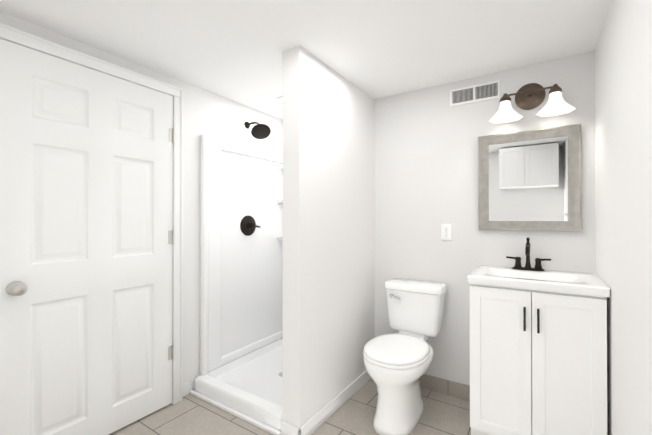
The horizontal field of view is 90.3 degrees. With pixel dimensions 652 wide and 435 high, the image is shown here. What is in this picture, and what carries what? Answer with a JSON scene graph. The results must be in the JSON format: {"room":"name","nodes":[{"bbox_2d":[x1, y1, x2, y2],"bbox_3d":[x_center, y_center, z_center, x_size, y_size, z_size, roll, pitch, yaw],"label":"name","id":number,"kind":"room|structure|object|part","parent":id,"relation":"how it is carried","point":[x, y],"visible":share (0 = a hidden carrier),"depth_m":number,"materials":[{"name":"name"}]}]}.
{"room":"bathroom","nodes":[
{"label":"bathroom","id":0,"kind":"room"},
{"bbox_2d":[0,11,281,389],"bbox_3d":[-1.252,0.144,1.941,0.120,2.170,3.090,0,0,33],"label":"wall","id":1,"kind":"structure","parent":0,"point":[208,113],"depth_m":2.30,"materials":[{"name":"white paint"}]},
{"bbox_2d":[0,23,182,403],"bbox_3d":[-1.227,0.180,1.777,0.098,2.096,0.967,0,0,33],"label":"door frame","id":2,"kind":"structure","parent":1,"relation":"in","point":[33,42],"depth_m":2.13,"materials":[{"name":"white paint"}]},
{"bbox_3d":[-1.405,0.327,1.478,0.065,0.066,0.066,0,0,33],"label":"knob","id":3,"kind":"part","parent":2,"relation":"part of","materials":[{"name":"silver metal"}]},
{"bbox_2d":[0,39,172,434],"bbox_3d":[-1.254,0.207,1.795,0.033,2.018,0.835,0,0,33],"label":"door","id":4,"kind":"structure","parent":2,"relation":"attached to","point":[86,196],"depth_m":1.72,"materials":[{"name":"white paint"}]},
{"bbox_3d":[-1.011,0.172,2.124,0.015,1.523,0.038,0,0,33],"label":"door hinge","id":5,"kind":"part","parent":2,"relation":"part of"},
{"bbox_2d":[182,382,188,396],"bbox_3d":[-0.514,1.181,0.855,2.303,0.085,1.860,0,0,33],"label":"baseboard","id":6,"kind":"structure","parent":1,"relation":"attached to","point":[185,389],"depth_m":2.23,"materials":[{"name":"white paint"}]},
{"bbox_2d":[244,121,270,138],"bbox_3d":[-0.570,-0.724,2.631,0.259,0.168,0.151,0,0,33],"label":"shower head","id":7,"kind":"object","parent":1,"relation":"attached to","point":[260,131],"visible":1,"depth_m":2.60},
{"bbox_2d":[109,377,470,434],"bbox_3d":[-0.236,1.285,1.265,2.555,0.120,3.090,0,0,33],"label":"floor","id":8,"kind":"structure","parent":0,"point":[354,414],"depth_m":1.96,"materials":[{"name":"tile"}]},
{"bbox_2d":[189,134,282,434],"bbox_3d":[-0.340,0.316,2.452,0.836,1.830,0.986,0,0,33],"label":"shower","id":9,"kind":"object","parent":8,"relation":"on","point":[241,326],"visible":0.46,"depth_m":2.56,"materials":[{"name":"white plastic"}]},
{"bbox_3d":[-0.604,1.218,2.047,0.836,0.022,0.026,0,0,33],"label":"trim","id":10,"kind":"part","parent":9,"relation":"part of","materials":[{"name":"white plastic"}]},
{"bbox_2d":[240,215,259,235],"bbox_3d":[-0.626,0.068,2.697,0.062,0.170,0.171,0,0,33],"label":"shower valve","id":11,"kind":"object","parent":9,"relation":"attached to","point":[248,225],"visible":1,"depth_m":2.68,"materials":[{"name":"black metal"}]},
{"bbox_2d":[363,278,446,434],"bbox_3d":[0.492,0.842,2.066,0.398,0.776,0.685,0,0,33],"label":"toilet","id":12,"kind":"object","parent":8,"relation":"on","point":[397,365],"visible":1,"depth_m":1.93,"materials":[{"name":"white ceramic"}]},
{"bbox_3d":[0.473,0.546,2.234,0.087,0.032,0.028,0,0,33],"label":"handle","id":13,"kind":"part","parent":12,"relation":"part of","materials":[{"name":"silver metal"}]},
{"bbox_3d":[0.433,0.799,1.978,0.372,0.048,0.474,0,0,33],"label":"seat","id":14,"kind":"part","parent":12,"relation":"part of","materials":[{"name":"white plastic"}]},
{"bbox_3d":[0.622,0.623,2.265,0.398,0.336,0.210,0,0,33],"label":"tank","id":15,"kind":"part","parent":12,"relation":"part of","materials":[{"name":"white ceramic"}]},
{"bbox_2d":[467,237,609,434],"bbox_3d":[1.128,0.672,1.770,0.586,1.111,0.505,0,0,33],"label":"bathroom vanity","id":16,"kind":"object","parent":8,"relation":"on","point":[538,349],"visible":1,"depth_m":1.58,"materials":[{"name":"white paint"}]},
{"bbox_3d":[0.893,0.744,1.671,0.279,0.757,0.019,0,0,33],"label":"door","id":17,"kind":"part","parent":16,"relation":"part of","materials":[{"name":"white paint"}]},
{"bbox_2d":[506,237,550,270],"bbox_3d":[1.173,0.214,1.885,0.227,0.193,0.155,0,0,33],"label":"faucet","id":18,"kind":"object","parent":16,"relation":"on","point":[518,267],"depth_m":1.92,"materials":[{"name":"black metal"}]},
{"bbox_3d":[1.129,0.743,1.515,0.279,0.757,0.019,0,0,33],"label":"door","id":19,"kind":"part","parent":16,"relation":"part of","materials":[{"name":"white paint"}]},
{"bbox_2d":[0,0,610,119],"bbox_3d":[-0.236,-1.005,1.276,2.555,0.120,3.090,0,0,33],"label":"ceiling","id":20,"kind":"structure","parent":0,"point":[232,50],"depth_m":1.68,"materials":[{"name":"white paint"}]},
{"bbox_2d":[283,45,374,427],"bbox_3d":[0.069,0.145,2.201,0.120,2.170,0.960,0,0,33],"label":"wall","id":21,"kind":"structure","parent":0,"point":[328,236],"depth_m":1.97,"materials":[{"name":"white paint"}]},
{"bbox_2d":[281,370,369,434],"bbox_3d":[0.043,1.187,2.145,0.132,0.085,0.870,0,0,33],"label":"baseboard","id":22,"kind":"structure","parent":21,"relation":"attached to","point":[317,420],"depth_m":1.96,"materials":[{"name":"white paint"}]},
{"bbox_2d":[282,50,595,385],"bbox_3d":[0.573,0.147,2.497,2.315,2.170,0.152,0,0,33],"label":"wall","id":23,"kind":"structure","parent":0,"point":[425,163],"depth_m":2.17,"materials":[{"name":"white paint"}]},
{"bbox_2d":[420,374,469,400],"bbox_3d":[0.690,1.181,2.355,0.740,0.100,0.011,0,0,33],"label":"baseboard","id":24,"kind":"structure","parent":23,"relation":"attached to","point":[447,387],"depth_m":2.25,"materials":[{"name":"beige tile"}]},
{"bbox_2d":[441,224,451,240],"bbox_3d":[0.839,0.102,2.260,0.072,0.116,0.009,0,0,33],"label":"electrical outlet","id":25,"kind":"object","parent":23,"relation":"attached to","point":[446,232],"visible":1,"depth_m":2.26,"materials":[{"name":"white plastic"}]},
{"bbox_2d":[450,80,499,106],"bbox_3d":[0.990,-0.828,2.166,0.310,0.115,0.008,0,0,33],"label":"air vent","id":26,"kind":"object","parent":23,"relation":"attached to","point":[476,93],"visible":1,"depth_m":2.16,"materials":[{"name":"white metal"}]},
{"label":"glass","id":27,"kind":"part","parent":23,"relation":"part of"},
{"bbox_3d":[1.229,-0.226,1.992,0.533,0.614,0.030,0,0,33],"label":"mirror","id":28,"kind":"part","parent":23,"relation":"part of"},
{"bbox_2d":[489,83,575,123],"bbox_3d":[1.202,-0.713,1.916,0.437,0.223,0.191,0,0,33],"label":"sconce","id":29,"kind":"object","parent":23,"relation":"attached to","point":[529,96],"visible":1,"depth_m":1.95,"materials":[{"name":"white glass"}]},
{"bbox_2d":[595,0,651,434],"bbox_3d":[0.780,0.137,0.600,0.120,2.170,3.090,0,0,33],"label":"wall","id":30,"kind":"structure","parent":0,"point":[623,144],"depth_m":1.17,"materials":[{"name":"white paint"}]}
]}

